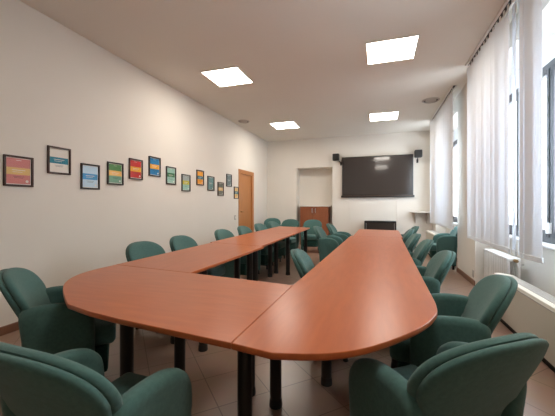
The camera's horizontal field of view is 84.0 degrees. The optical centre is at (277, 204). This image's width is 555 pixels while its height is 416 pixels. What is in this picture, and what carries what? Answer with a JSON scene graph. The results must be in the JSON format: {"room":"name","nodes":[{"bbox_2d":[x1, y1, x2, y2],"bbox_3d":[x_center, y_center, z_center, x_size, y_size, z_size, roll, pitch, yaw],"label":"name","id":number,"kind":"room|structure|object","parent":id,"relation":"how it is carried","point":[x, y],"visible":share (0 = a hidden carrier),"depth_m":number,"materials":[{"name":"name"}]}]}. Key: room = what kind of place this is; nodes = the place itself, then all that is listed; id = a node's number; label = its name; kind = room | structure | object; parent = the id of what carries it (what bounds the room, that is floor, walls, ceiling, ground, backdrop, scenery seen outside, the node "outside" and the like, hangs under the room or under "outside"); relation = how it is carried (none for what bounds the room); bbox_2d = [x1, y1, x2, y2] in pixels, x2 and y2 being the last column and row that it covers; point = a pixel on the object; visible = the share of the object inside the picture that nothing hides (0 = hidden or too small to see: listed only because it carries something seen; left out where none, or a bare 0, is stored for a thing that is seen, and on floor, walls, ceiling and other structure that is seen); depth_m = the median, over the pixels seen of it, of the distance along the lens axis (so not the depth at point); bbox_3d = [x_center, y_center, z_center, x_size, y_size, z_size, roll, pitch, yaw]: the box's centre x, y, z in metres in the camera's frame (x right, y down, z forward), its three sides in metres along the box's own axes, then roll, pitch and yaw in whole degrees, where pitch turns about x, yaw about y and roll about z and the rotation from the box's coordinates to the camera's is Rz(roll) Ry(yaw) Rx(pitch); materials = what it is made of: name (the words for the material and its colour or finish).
{"room":"conference room","nodes":[
{"label":"conference room","id":0,"kind":"room"},
{"bbox_2d":[0,0,266,326],"bbox_3d":[-2.059,-0.399,4.934,0.200,3.270,11.700,0,0,18],"label":"wall","id":1,"kind":"structure","parent":0,"point":[59,88],"depth_m":3.90,"materials":[{"name":"paint"}]},
{"bbox_2d":[0,322,18,335],"bbox_3d":[-2.022,1.194,4.705,0.012,0.085,10.888,0,0,18],"label":"baseboard","id":2,"kind":"structure","parent":1,"relation":"attached to","point":[12,327],"depth_m":2.97,"materials":[{"name":"wood"}]},
{"bbox_2d":[3,154,33,186],"bbox_3d":[-2.559,-0.334,3.048,0.022,0.300,0.265,0,0,18],"label":"picture frame","id":3,"kind":"object","parent":1,"relation":"attached to","point":[17,170],"visible":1,"depth_m":3.04,"materials":[{"name":"brown"}]},
{"bbox_2d":[47,145,70,174],"bbox_3d":[-2.432,-0.494,3.436,0.022,0.300,0.260,0,0,18],"label":"picture frame","id":4,"kind":"object","parent":1,"relation":"attached to","point":[58,158],"visible":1,"depth_m":3.43,"materials":[{"name":"brown"}]},
{"bbox_2d":[50,147,68,172],"bbox_3d":[-2.438,-0.494,3.438,0.006,0.264,0.224,0,0,18],"label":"print","id":5,"kind":"object","parent":4,"relation":"attached to","point":[59,156],"depth_m":3.44,"materials":[{"name":"beige paper"}]},
{"bbox_2d":[80,163,99,189],"bbox_3d":[-2.311,-0.349,3.806,0.022,0.310,0.260,0,0,18],"label":"picture frame","id":6,"kind":"object","parent":1,"relation":"attached to","point":[89,173],"visible":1,"depth_m":3.80,"materials":[{"name":"black"}]},
{"bbox_2d":[83,165,97,187],"bbox_3d":[-2.317,-0.349,3.808,0.006,0.274,0.224,0,0,18],"label":"print","id":7,"kind":"object","parent":6,"relation":"attached to","point":[90,172],"depth_m":3.81,"materials":[{"name":"blue paper"}]},
{"bbox_2d":[107,161,123,184],"bbox_3d":[-2.192,-0.424,4.170,0.022,0.300,0.265,0,0,18],"label":"picture frame","id":8,"kind":"object","parent":1,"relation":"attached to","point":[115,171],"visible":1,"depth_m":4.17,"materials":[{"name":"black"}]},
{"bbox_2d":[109,163,121,183],"bbox_3d":[-2.199,-0.424,4.172,0.006,0.264,0.229,0,0,18],"label":"print","id":9,"kind":"object","parent":8,"relation":"attached to","point":[115,169],"depth_m":4.17,"materials":[{"name":"green paper"}]},
{"bbox_2d":[129,158,142,179],"bbox_3d":[-2.077,-0.524,4.521,0.022,0.300,0.265,0,0,18],"label":"picture frame","id":10,"kind":"object","parent":1,"relation":"attached to","point":[135,165],"visible":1,"depth_m":4.52,"materials":[{"name":"brown"}]},
{"bbox_2d":[131,160,140,178],"bbox_3d":[-2.083,-0.524,4.524,0.006,0.264,0.229,0,0,18],"label":"print","id":11,"kind":"object","parent":10,"relation":"attached to","point":[135,164],"depth_m":4.52,"materials":[{"name":"red paper"}]},
{"bbox_2d":[148,156,160,176],"bbox_3d":[-1.953,-0.609,4.902,0.022,0.310,0.265,0,0,18],"label":"picture frame","id":12,"kind":"object","parent":1,"relation":"attached to","point":[154,163],"visible":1,"depth_m":4.90,"materials":[{"name":"black"}]},
{"bbox_2d":[150,157,158,175],"bbox_3d":[-1.959,-0.609,4.904,0.006,0.274,0.229,0,0,18],"label":"print","id":13,"kind":"object","parent":12,"relation":"attached to","point":[154,161],"depth_m":4.90,"materials":[{"name":"blue paper"}]},
{"bbox_2d":[166,166,175,184],"bbox_3d":[-1.826,-0.504,5.289,0.022,0.300,0.260,0,0,18],"label":"picture frame","id":14,"kind":"object","parent":1,"relation":"attached to","point":[170,171],"visible":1,"depth_m":5.28,"materials":[{"name":"black"}]},
{"bbox_2d":[181,174,190,191],"bbox_3d":[-1.692,-0.409,5.700,0.022,0.310,0.265,0,0,18],"label":"picture frame","id":15,"kind":"object","parent":1,"relation":"attached to","point":[185,179],"visible":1,"depth_m":5.69,"materials":[{"name":"black"}]},
{"bbox_2d":[183,175,188,189],"bbox_3d":[-1.698,-0.409,5.702,0.006,0.274,0.229,0,0,18],"label":"print","id":16,"kind":"object","parent":15,"relation":"attached to","point":[185,177],"depth_m":5.70,"materials":[{"name":"multicoloured paper"}]},
{"bbox_2d":[196,170,203,185],"bbox_3d":[-1.544,-0.544,6.154,0.022,0.300,0.260,0,0,18],"label":"picture frame","id":17,"kind":"object","parent":1,"relation":"attached to","point":[199,173],"visible":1,"depth_m":6.14,"materials":[{"name":"brown"}]},
{"bbox_2d":[198,171,202,184],"bbox_3d":[-1.550,-0.544,6.156,0.006,0.264,0.224,0,0,18],"label":"print","id":18,"kind":"object","parent":17,"relation":"attached to","point":[200,173],"depth_m":6.17,"materials":[{"name":"orange paper"}]},
{"bbox_2d":[207,176,214,190],"bbox_3d":[-1.415,-0.457,6.548,0.022,0.305,0.270,0,0,18],"label":"picture frame","id":19,"kind":"object","parent":1,"relation":"attached to","point":[210,180],"visible":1,"depth_m":6.54,"materials":[{"name":"black"}]},
{"bbox_2d":[208,177,213,189],"bbox_3d":[-1.421,-0.457,6.551,0.006,0.269,0.234,0,0,18],"label":"print","id":20,"kind":"object","parent":19,"relation":"attached to","point":[210,179],"depth_m":6.56,"materials":[{"name":"teal paper"}]},
{"bbox_2d":[217,182,223,195],"bbox_3d":[-1.282,-0.359,6.955,0.022,0.310,0.265,0,0,18],"label":"picture frame","id":21,"kind":"object","parent":1,"relation":"attached to","point":[220,185],"visible":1,"depth_m":6.95,"materials":[{"name":"brown"}]},
{"bbox_2d":[219,183,222,194],"bbox_3d":[-1.288,-0.359,6.957,0.006,0.274,0.229,0,0,18],"label":"print","id":22,"kind":"object","parent":21,"relation":"attached to","point":[220,184],"depth_m":6.98,"materials":[{"name":"beige paper"}]},
{"bbox_2d":[226,174,231,186],"bbox_3d":[-1.154,-0.584,7.345,0.022,0.300,0.265,0,0,18],"label":"picture frame","id":23,"kind":"object","parent":1,"relation":"attached to","point":[228,176],"visible":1,"depth_m":7.32,"materials":[{"name":"black"}]},
{"bbox_2d":[227,175,230,185],"bbox_3d":[-1.161,-0.584,7.347,0.006,0.264,0.229,0,0,18],"label":"print","id":24,"kind":"object","parent":23,"relation":"attached to","point":[228,176],"depth_m":7.35,"materials":[{"name":"grey paper"}]},
{"bbox_2d":[234,187,238,198],"bbox_3d":[-1.032,-0.304,7.720,0.022,0.300,0.255,0,0,18],"label":"picture frame","id":25,"kind":"object","parent":1,"relation":"attached to","point":[236,189],"visible":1,"depth_m":7.74,"materials":[{"name":"black"}]},
{"bbox_2d":[238,169,253,235],"bbox_3d":[-0.879,0.156,8.346,0.163,2.160,1.000,0,0,18],"label":"door","id":26,"kind":"structure","parent":1,"relation":"in","point":[245,178],"depth_m":8.37,"materials":[{"name":"brown wood"}]},
{"bbox_2d":[20,0,518,141],"bbox_3d":[0.436,-2.109,4.118,5.450,0.150,11.700,0,0,18],"label":"ceiling","id":27,"kind":"structure","parent":0,"point":[305,61],"depth_m":4.00,"materials":[{"name":"paint"}]},
{"bbox_2d":[200,66,253,86],"bbox_3d":[-0.788,-2.028,4.897,0.630,0.012,0.630,0,0,18],"label":"recessed light","id":28,"kind":"object","parent":27,"relation":"in","point":[228,76],"visible":1,"depth_m":4.86,"materials":[{"name":"white paint"}]},
{"bbox_2d":[269,121,299,128],"bbox_3d":[0.188,-2.028,7.850,0.630,0.012,0.630,0,0,18],"label":"recessed light","id":29,"kind":"object","parent":27,"relation":"in","point":[289,124],"visible":1,"depth_m":7.85,"materials":[{"name":"white"}]},
{"bbox_2d":[369,111,398,120],"bbox_3d":[2.435,-2.028,7.063,0.630,0.012,0.630,0,0,18],"label":"recessed light","id":30,"kind":"object","parent":27,"relation":"in","point":[385,115],"visible":1,"depth_m":7.05,"materials":[{"name":"white"}]},
{"bbox_2d":[365,34,419,64],"bbox_3d":[1.494,-2.028,4.056,0.630,0.012,0.630,0,0,18],"label":"recessed light","id":31,"kind":"object","parent":27,"relation":"in","point":[405,47],"visible":1,"depth_m":4.01,"materials":[{"name":"white plastic"}]},
{"bbox_2d":[422,97,439,103],"bbox_3d":[2.973,-2.018,5.972,0.320,0.032,0.320,0,0,18],"label":"ceiling vent","id":32,"kind":"object","parent":27,"relation":"in","point":[432,99],"visible":1,"depth_m":5.92,"materials":[{"name":"silver metal"}]},
{"bbox_2d":[430,85,456,229],"bbox_3d":[3.367,-0.800,6.327,0.110,2.468,2.280,0,0,18],"label":"vertical blind","id":33,"kind":"object","parent":27,"relation":"hanging from","point":[441,124],"visible":1,"depth_m":6.22,"materials":[{"name":"white fabric"}]},
{"bbox_2d":[465,0,543,262],"bbox_3d":[2.341,-0.775,3.138,0.090,2.518,2.820,0,0,18],"label":"curtain","id":34,"kind":"object","parent":27,"relation":"hanging from","point":[488,69],"visible":1,"depth_m":3.26,"materials":[{"name":"white fabric"}]},
{"bbox_2d":[0,243,554,415],"bbox_3d":[0.436,1.311,4.118,5.450,0.150,11.700,0,0,18],"label":"floor","id":35,"kind":"structure","parent":0,"point":[212,373],"depth_m":2.26,"materials":[{"name":"tile"}]},
{"bbox_2d":[0,267,115,371],"bbox_3d":[-1.415,0.816,2.020,0.632,0.840,0.540,0,0,-27],"label":"armchair","id":36,"kind":"object","parent":35,"relation":"on","point":[46,324],"visible":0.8,"depth_m":1.81,"materials":[{"name":"teal fabric"}]},
{"bbox_2d":[2,267,50,311],"bbox_3d":[-1.562,0.661,1.944,0.244,0.530,0.508,0,0,-27],"label":"cushion","id":37,"kind":"object","parent":36,"relation":"on","point":[23,290],"depth_m":1.85,"materials":[{"name":"teal fabric"}]},
{"bbox_2d":[94,318,115,345],"bbox_3d":[-1.319,0.840,2.070,0.415,0.123,0.380,0,0,-27],"label":"seat cushion","id":38,"kind":"object","parent":36,"relation":"on","point":[105,331],"depth_m":1.98,"materials":[{"name":"teal fabric"}]},
{"bbox_2d":[0,342,191,415],"bbox_3d":[-0.643,0.816,1.111,0.540,0.840,0.632,0,0,20],"label":"armchair","id":39,"kind":"object","parent":35,"relation":"on","point":[73,382],"visible":1,"depth_m":0.86,"materials":[{"name":"teal fabric"}]},
{"bbox_2d":[0,342,122,414],"bbox_3d":[-0.699,0.661,0.956,0.508,0.530,0.244,0,0,20],"label":"cushion","id":40,"kind":"object","parent":39,"relation":"on","point":[52,384],"depth_m":0.83,"materials":[{"name":"teal fabric"}]},
{"bbox_2d":[111,372,147,395],"bbox_3d":[-0.607,0.840,1.213,0.380,0.123,0.415,0,0,20],"label":"seat cushion","id":41,"kind":"object","parent":39,"relation":"on","point":[125,382],"depth_m":1.36,"materials":[{"name":"teal fabric"}]},
{"bbox_2d":[126,241,165,329],"bbox_3d":[-1.238,0.816,3.257,0.632,0.840,0.540,0,0,20],"label":"armchair","id":42,"kind":"object","parent":35,"relation":"on","point":[140,249],"visible":0.19,"depth_m":3.29,"materials":[{"name":"teal fabric"}]},
{"bbox_2d":[128,241,165,260],"bbox_3d":[-1.393,0.661,3.313,0.244,0.530,0.508,0,0,20],"label":"cushion","id":43,"kind":"object","parent":42,"relation":"on","point":[140,249],"depth_m":3.30,"materials":[{"name":"teal fabric"}]},
{"bbox_2d":[63,265,291,396],"bbox_3d":[-0.758,0.866,1.837,1.663,0.740,0.873,0,0,23],"label":"conference table","id":44,"kind":"object","parent":35,"relation":"on","point":[207,309],"visible":0.76,"depth_m":1.65,"materials":[{"name":"brown wood"}]},
{"bbox_2d":[116,242,263,351],"bbox_3d":[-0.747,0.866,3.171,0.790,0.740,1.676,0,0,18],"label":"conference table","id":45,"kind":"object","parent":35,"relation":"on","point":[201,258],"visible":0.67,"depth_m":2.90,"materials":[{"name":"brown wood"}]},
{"bbox_2d":[169,235,224,276],"bbox_3d":[-1.023,0.816,3.917,0.632,0.840,0.540,0,0,17],"label":"armchair","id":46,"kind":"object","parent":35,"relation":"on","point":[179,242],"visible":0.23,"depth_m":3.88,"materials":[{"name":"teal fabric"}]},
{"bbox_2d":[171,235,197,250],"bbox_3d":[-1.180,0.661,3.965,0.244,0.530,0.508,0,0,17],"label":"cushion","id":47,"kind":"object","parent":46,"relation":"on","point":[179,242],"depth_m":3.95,"materials":[{"name":"teal fabric"}]},
{"bbox_2d":[207,265,224,275],"bbox_3d":[-0.919,0.840,3.885,0.415,0.123,0.380,0,0,17],"label":"seat cushion","id":48,"kind":"object","parent":46,"relation":"on","point":[219,270],"depth_m":3.80,"materials":[{"name":"teal fabric"}]},
{"bbox_2d":[214,229,246,278],"bbox_3d":[-0.680,0.816,4.966,0.632,0.840,0.540,0,0,20],"label":"armchair","id":49,"kind":"object","parent":35,"relation":"on","point":[220,234],"visible":0.16,"depth_m":4.72,"materials":[{"name":"teal fabric"}]},
{"bbox_2d":[216,229,234,239],"bbox_3d":[-0.835,0.661,5.023,0.244,0.530,0.508,0,0,20],"label":"cushion","id":50,"kind":"object","parent":49,"relation":"on","point":[221,234],"depth_m":5.02,"materials":[{"name":"teal fabric"}]},
{"bbox_2d":[241,255,246,263],"bbox_3d":[-0.578,0.840,4.928,0.415,0.123,0.380,0,0,20],"label":"seat cushion","id":51,"kind":"object","parent":49,"relation":"on","point":[243,259],"depth_m":4.70,"materials":[{"name":"teal fabric"}]},
{"bbox_2d":[210,232,293,280],"bbox_3d":[-0.333,0.866,4.639,0.825,0.740,1.687,0,0,18],"label":"conference table","id":52,"kind":"object","parent":35,"relation":"on","point":[253,239],"visible":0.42,"depth_m":4.30,"materials":[{"name":"brown wood"}]},
{"bbox_2d":[237,226,273,273],"bbox_3d":[-0.425,0.816,5.778,0.632,0.840,0.540,0,0,18],"label":"armchair","id":53,"kind":"object","parent":35,"relation":"on","point":[263,253],"visible":0.2,"depth_m":5.54,"materials":[{"name":"teal fabric"}]},
{"bbox_2d":[239,226,251,234],"bbox_3d":[-0.582,0.661,5.829,0.244,0.530,0.508,0,0,18],"label":"cushion","id":54,"kind":"object","parent":53,"relation":"on","point":[242,229],"depth_m":5.82,"materials":[{"name":"teal fabric"}]},
{"bbox_2d":[261,246,273,254],"bbox_3d":[-0.322,0.840,5.744,0.415,0.123,0.380,0,0,18],"label":"seat cushion","id":55,"kind":"object","parent":53,"relation":"on","point":[264,251],"depth_m":5.53,"materials":[{"name":"teal fabric"}]},
{"bbox_2d":[254,223,285,265],"bbox_3d":[-0.169,0.816,6.563,0.632,0.840,0.540,0,0,21],"label":"armchair","id":56,"kind":"object","parent":35,"relation":"on","point":[258,226],"visible":0.27,"depth_m":6.46,"materials":[{"name":"teal fabric"}]},
{"bbox_2d":[255,223,266,230],"bbox_3d":[-0.323,0.661,6.622,0.244,0.530,0.508,0,0,21],"label":"cushion","id":57,"kind":"object","parent":56,"relation":"on","point":[258,226],"depth_m":6.60,"materials":[{"name":"teal fabric"}]},
{"bbox_2d":[278,241,285,248],"bbox_3d":[-0.067,0.840,6.524,0.415,0.123,0.380,0,0,21],"label":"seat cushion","id":58,"kind":"object","parent":56,"relation":"on","point":[281,244],"depth_m":6.40,"materials":[{"name":"teal fabric"}]},
{"bbox_2d":[264,218,280,228],"bbox_3d":[-0.150,0.816,9.154,0.540,0.840,0.632,0,0,-1],"label":"armchair","id":59,"kind":"object","parent":35,"relation":"on","point":[276,220],"visible":0.22,"depth_m":9.33,"materials":[{"name":"teal fabric"}]},
{"bbox_2d":[253,226,309,274],"bbox_3d":[0.165,0.866,6.249,0.830,0.740,1.738,0,0,18],"label":"conference table","id":60,"kind":"object","parent":35,"relation":"on","point":[280,229],"visible":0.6,"depth_m":5.56,"materials":[{"name":"brown wood"}]},
{"bbox_2d":[268,221,295,258],"bbox_3d":[0.100,0.816,7.387,0.632,0.840,0.540,0,0,24],"label":"armchair","id":61,"kind":"object","parent":35,"relation":"on","point":[271,224],"visible":0.25,"depth_m":7.29,"materials":[{"name":"teal fabric"}]},
{"bbox_2d":[269,221,279,227],"bbox_3d":[-0.051,0.661,7.453,0.244,0.530,0.508,0,0,24],"label":"cushion","id":62,"kind":"object","parent":61,"relation":"on","point":[272,224],"depth_m":7.44,"materials":[{"name":"teal fabric"}]},
{"bbox_2d":[290,237,295,243],"bbox_3d":[0.199,0.840,7.343,0.415,0.123,0.380,0,0,24],"label":"seat cushion","id":63,"kind":"object","parent":61,"relation":"on","point":[292,239],"depth_m":7.23,"materials":[{"name":"teal fabric"}]},
{"bbox_2d":[281,219,298,248],"bbox_3d":[0.291,0.816,8.405,0.540,0.840,0.632,0,0,21],"label":"armchair","id":64,"kind":"object","parent":35,"relation":"on","point":[289,222],"visible":0.27,"depth_m":8.52,"materials":[{"name":"teal fabric"}]},
{"bbox_2d":[281,219,298,226],"bbox_3d":[0.350,0.661,8.559,0.508,0.530,0.244,0,0,21],"label":"cushion","id":65,"kind":"object","parent":64,"relation":"on","point":[289,222],"depth_m":8.57,"materials":[{"name":"teal fabric"}]},
{"bbox_2d":[301,219,321,252],"bbox_3d":[0.905,0.816,8.162,0.540,0.840,0.632,0,0,15],"label":"armchair","id":66,"kind":"object","parent":35,"relation":"on","point":[312,241],"visible":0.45,"depth_m":8.04,"materials":[{"name":"teal fabric"}]},
{"bbox_2d":[303,234,317,239],"bbox_3d":[0.876,0.840,8.057,0.380,0.123,0.415,0,0,15],"label":"seat cushion","id":67,"kind":"object","parent":66,"relation":"on","point":[309,236],"depth_m":7.86,"materials":[{"name":"teal fabric"}]},
{"bbox_2d":[303,219,321,233],"bbox_3d":[0.948,0.661,8.321,0.508,0.530,0.244,0,0,15],"label":"cushion","id":68,"kind":"object","parent":66,"relation":"on","point":[309,223],"depth_m":8.32,"materials":[{"name":"teal fabric"}]},
{"bbox_2d":[300,206,330,244],"bbox_3d":[1.189,0.628,9.607,0.960,1.215,0.428,0,0,18],"label":"cabinet","id":69,"kind":"object","parent":35,"relation":"on","point":[321,213],"visible":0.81,"depth_m":9.43,"materials":[{"name":"brown wood"}]},
{"bbox_2d":[290,249,348,361],"bbox_3d":[0.427,0.816,2.694,0.632,0.840,0.540,0,0,11],"label":"armchair","id":70,"kind":"object","parent":35,"relation":"on","point":[303,263],"visible":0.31,"depth_m":2.60,"materials":[{"name":"teal fabric"}]},
{"bbox_2d":[293,249,314,275],"bbox_3d":[0.266,0.661,2.726,0.244,0.530,0.508,0,0,11],"label":"cushion","id":71,"kind":"object","parent":70,"relation":"on","point":[303,263],"depth_m":2.61,"materials":[{"name":"teal fabric"}]},
{"bbox_2d":[313,226,342,261],"bbox_3d":[0.974,0.816,5.682,0.632,0.840,0.540,0,0,22],"label":"armchair","id":72,"kind":"object","parent":35,"relation":"on","point":[327,244],"visible":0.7,"depth_m":5.47,"materials":[{"name":"teal fabric"}]},
{"bbox_2d":[314,226,326,237],"bbox_3d":[0.821,0.661,5.742,0.244,0.530,0.508,0,0,22],"label":"cushion","id":73,"kind":"object","parent":72,"relation":"on","point":[319,232],"depth_m":5.71,"materials":[{"name":"teal fabric"}]},
{"bbox_2d":[231,236,437,415],"bbox_3d":[0.784,0.866,2.913,0.989,0.740,4.075,0,0,18],"label":"conference table","id":74,"kind":"object","parent":35,"relation":"on","point":[368,295],"visible":0.91,"depth_m":1.48,"materials":[{"name":"brown wood"}]},
{"bbox_2d":[326,223,351,241],"bbox_3d":[1.351,0.816,6.511,0.632,0.840,0.540,0,0,20],"label":"armchair","id":75,"kind":"object","parent":35,"relation":"on","point":[332,230],"visible":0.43,"depth_m":6.37,"materials":[{"name":"teal fabric"}]},
{"bbox_2d":[327,223,336,233],"bbox_3d":[1.196,0.661,6.569,0.244,0.530,0.508,0,0,20],"label":"cushion","id":76,"kind":"object","parent":75,"relation":"on","point":[331,228],"depth_m":6.45,"materials":[{"name":"teal fabric"}]},
{"bbox_2d":[354,229,402,238],"bbox_3d":[1.800,0.866,5.517,0.765,0.740,1.494,0,0,18],"label":"conference table","id":77,"kind":"object","parent":35,"relation":"on","point":[361,232],"visible":0.23,"depth_m":5.36,"materials":[{"name":"brown wood"}]},
{"bbox_2d":[364,220,395,229],"bbox_3d":[2.886,0.841,8.668,0.840,0.790,0.300,0,0,18],"label":"console","id":78,"kind":"object","parent":35,"relation":"on","point":[368,224],"visible":0.48,"depth_m":8.54,"materials":[{"name":"black plastic"}]},
{"bbox_2d":[402,229,413,243],"bbox_3d":[1.950,0.816,5.164,0.632,0.840,0.540,0,0,21],"label":"armchair","id":79,"kind":"object","parent":35,"relation":"on","point":[408,233],"visible":0.15,"depth_m":4.89,"materials":[{"name":"teal fabric"}]},
{"bbox_2d":[401,226,418,235],"bbox_3d":[2.374,0.816,5.915,0.632,0.840,0.540,0,0,18],"label":"armchair","id":80,"kind":"object","parent":35,"relation":"on","point":[415,228],"visible":0.09,"depth_m":5.69,"materials":[{"name":"teal fabric"}]},
{"bbox_2d":[405,233,420,251],"bbox_3d":[1.690,0.816,4.371,0.632,0.840,0.540,0,0,18],"label":"armchair","id":81,"kind":"object","parent":35,"relation":"on","point":[412,241],"visible":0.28,"depth_m":4.12,"materials":[{"name":"teal fabric"}]},
{"bbox_2d":[409,239,433,265],"bbox_3d":[1.484,0.816,3.627,0.632,0.840,0.540,0,0,20],"label":"armchair","id":82,"kind":"object","parent":35,"relation":"on","point":[422,249],"visible":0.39,"depth_m":3.37,"materials":[{"name":"teal fabric"}]},
{"bbox_2d":[412,239,430,259],"bbox_3d":[1.639,0.661,3.571,0.244,0.530,0.508,0,0,20],"label":"cushion","id":83,"kind":"object","parent":82,"relation":"on","point":[423,248],"depth_m":3.38,"materials":[{"name":"teal fabric"}]},
{"bbox_2d":[426,230,438,253],"bbox_3d":[3.714,0.939,7.318,0.187,0.595,1.220,0,0,18],"label":"coil","id":84,"kind":"object","parent":35,"relation":"on","point":[430,234],"visible":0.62,"depth_m":7.36,"materials":[{"name":"metal"}]},
{"bbox_2d":[416,250,455,293],"bbox_3d":[1.221,0.816,2.742,0.632,0.840,0.540,0,0,19],"label":"armchair","id":85,"kind":"object","parent":35,"relation":"on","point":[439,265],"visible":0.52,"depth_m":2.49,"materials":[{"name":"teal fabric"}]},
{"bbox_2d":[424,250,451,279],"bbox_3d":[1.377,0.661,2.688,0.244,0.530,0.508,0,0,19],"label":"cushion","id":86,"kind":"object","parent":85,"relation":"on","point":[440,264],"depth_m":2.56,"materials":[{"name":"teal fabric"}]},
{"bbox_2d":[429,226,456,269],"bbox_3d":[3.353,0.816,6.142,0.632,0.840,0.540,0,0,18],"label":"armchair","id":87,"kind":"object","parent":35,"relation":"on","point":[442,241],"visible":0.66,"depth_m":5.92,"materials":[{"name":"teal fabric"}]},
{"bbox_2d":[430,243,435,250],"bbox_3d":[3.250,0.840,6.176,0.415,0.123,0.380,0,0,18],"label":"seat cushion","id":88,"kind":"object","parent":87,"relation":"on","point":[433,248],"depth_m":6.04,"materials":[{"name":"teal fabric"}]},
{"bbox_2d":[450,226,456,235],"bbox_3d":[3.510,0.661,6.091,0.244,0.530,0.508,0,0,18],"label":"cushion","id":89,"kind":"object","parent":87,"relation":"on","point":[453,232],"depth_m":6.15,"materials":[{"name":"teal fabric"}]},
{"bbox_2d":[349,332,548,415],"bbox_3d":[0.603,0.816,1.181,0.540,0.840,0.632,0,0,-19],"label":"armchair","id":90,"kind":"object","parent":35,"relation":"on","point":[486,377],"visible":1,"depth_m":0.94,"materials":[{"name":"teal fabric"}]},
{"bbox_2d":[392,365,417,379],"bbox_3d":[0.568,0.840,1.284,0.380,0.123,0.415,0,0,-19],"label":"seat cushion","id":91,"kind":"object","parent":90,"relation":"on","point":[406,371],"depth_m":1.45,"materials":[{"name":"teal fabric"}]},
{"bbox_2d":[406,332,537,398],"bbox_3d":[0.656,0.661,1.025,0.508,0.530,0.244,0,0,-19],"label":"cushion","id":92,"kind":"object","parent":90,"relation":"on","point":[466,371],"depth_m":0.91,"materials":[{"name":"teal fabric"}]},
{"bbox_2d":[389,274,517,366],"bbox_3d":[1.010,0.816,1.813,0.632,0.840,0.540,0,0,26],"label":"armchair","id":93,"kind":"object","parent":35,"relation":"on","point":[473,317],"visible":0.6,"depth_m":1.62,"materials":[{"name":"teal fabric"}]},
{"bbox_2d":[389,338,409,362],"bbox_3d":[0.912,0.840,1.860,0.415,0.123,0.380,0,0,26],"label":"seat cushion","id":94,"kind":"object","parent":93,"relation":"on","point":[400,352],"depth_m":1.75,"materials":[{"name":"teal fabric"}]},
{"bbox_2d":[461,274,510,325],"bbox_3d":[1.158,0.661,1.742,0.244,0.530,0.508,0,0,26],"label":"cushion","id":95,"kind":"object","parent":93,"relation":"on","point":[487,302],"depth_m":1.64,"materials":[{"name":"teal fabric"}]},
{"bbox_2d":[494,273,554,372],"bbox_3d":[2.206,0.989,2.577,0.187,0.495,1.670,0,0,18],"label":"coil","id":96,"kind":"object","parent":35,"relation":"on","point":[531,309],"visible":0.79,"depth_m":2.55,"materials":[{"name":"metal"}]},
{"bbox_2d":[502,274,554,303],"bbox_3d":[2.224,0.751,2.571,0.110,0.020,1.470,0,0,18],"label":"grille","id":97,"kind":"object","parent":96,"relation":"attached to","point":[534,290],"depth_m":2.68,"materials":[{"name":"grey"}]},
{"bbox_2d":[267,131,431,245],"bbox_3d":[2.037,-0.399,9.434,4.790,3.270,0.600,0,0,18],"label":"wall","id":98,"kind":"structure","parent":0,"point":[301,172],"depth_m":9.18,"materials":[{"name":"paint"}]},
{"bbox_2d":[332,153,341,165],"bbox_3d":[1.753,-1.334,9.049,0.240,0.320,0.308,0,0,18],"label":"wall speaker","id":99,"kind":"object","parent":98,"relation":"attached to","point":[335,157],"visible":1,"depth_m":8.93,"materials":[{"name":"black plastic"}]},
{"bbox_2d":[349,198,349,232],"bbox_3d":[2.127,0.464,9.083,0.024,1.365,0.012,0,0,18],"label":"duct","id":100,"kind":"object","parent":98,"relation":"attached to","point":[349,198],"visible":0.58,"depth_m":9.08,"materials":[{"name":"paint"}]},
{"bbox_2d":[341,154,414,197],"bbox_3d":[2.833,-0.811,8.812,1.990,1.185,0.088,0,0,18],"label":"wall screen","id":101,"kind":"object","parent":98,"relation":"attached to","point":[385,175],"visible":1,"depth_m":8.76,"materials":[{"name":"black"}]},
{"bbox_2d":[414,150,421,162],"bbox_3d":[3.821,-1.324,8.373,0.190,0.320,0.308,0,0,18],"label":"wall speaker","id":102,"kind":"object","parent":98,"relation":"attached to","point":[417,153],"visible":1,"depth_m":8.24,"materials":[{"name":"black plastic"}]},
{"bbox_2d":[411,211,429,223],"bbox_3d":[3.887,0.341,8.303,0.510,0.330,0.400,0,0,18],"label":"wall shelf","id":103,"kind":"object","parent":98,"relation":"attached to","point":[415,212],"visible":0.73,"depth_m":8.34,"materials":[{"name":"beige"}]},
{"bbox_2d":[432,0,554,296],"bbox_3d":[2.839,-0.399,3.438,0.460,3.270,11.500,0,0,18],"label":"wall","id":104,"kind":"structure","parent":0,"point":[470,253],"depth_m":4.67,"materials":[{"name":"paint"}]},
{"bbox_2d":[453,129,456,224],"bbox_3d":[3.996,-0.659,6.705,0.290,2.170,2.270,0,0,18],"label":"window","id":105,"kind":"structure","parent":104,"relation":"in","point":[455,131],"depth_m":7.12,"materials":[{"name":"grey glass"}]},
{"bbox_2d":[457,267,474,285],"bbox_3d":[2.633,1.194,3.183,0.252,0.085,10.888,0,0,18],"label":"baseboard","id":106,"kind":"structure","parent":104,"relation":"attached to","point":[459,271],"depth_m":5.09,"materials":[{"name":"wood"}]},
{"bbox_2d":[484,249,523,278],"bbox_3d":[2.848,0.921,3.870,0.210,0.629,0.948,0,0,18],"label":"radiator","id":107,"kind":"object","parent":104,"relation":"attached to","point":[495,261],"visible":0.42,"depth_m":3.74,"materials":[{"name":"white metal"}]},
{"bbox_2d":[509,33,554,249],"bbox_3d":[2.839,-0.659,3.165,0.290,2.170,2.980,0,0,18],"label":"window","id":108,"kind":"structure","parent":104,"relation":"in","point":[548,48],"depth_m":3.20,"materials":[{"name":"grey"}]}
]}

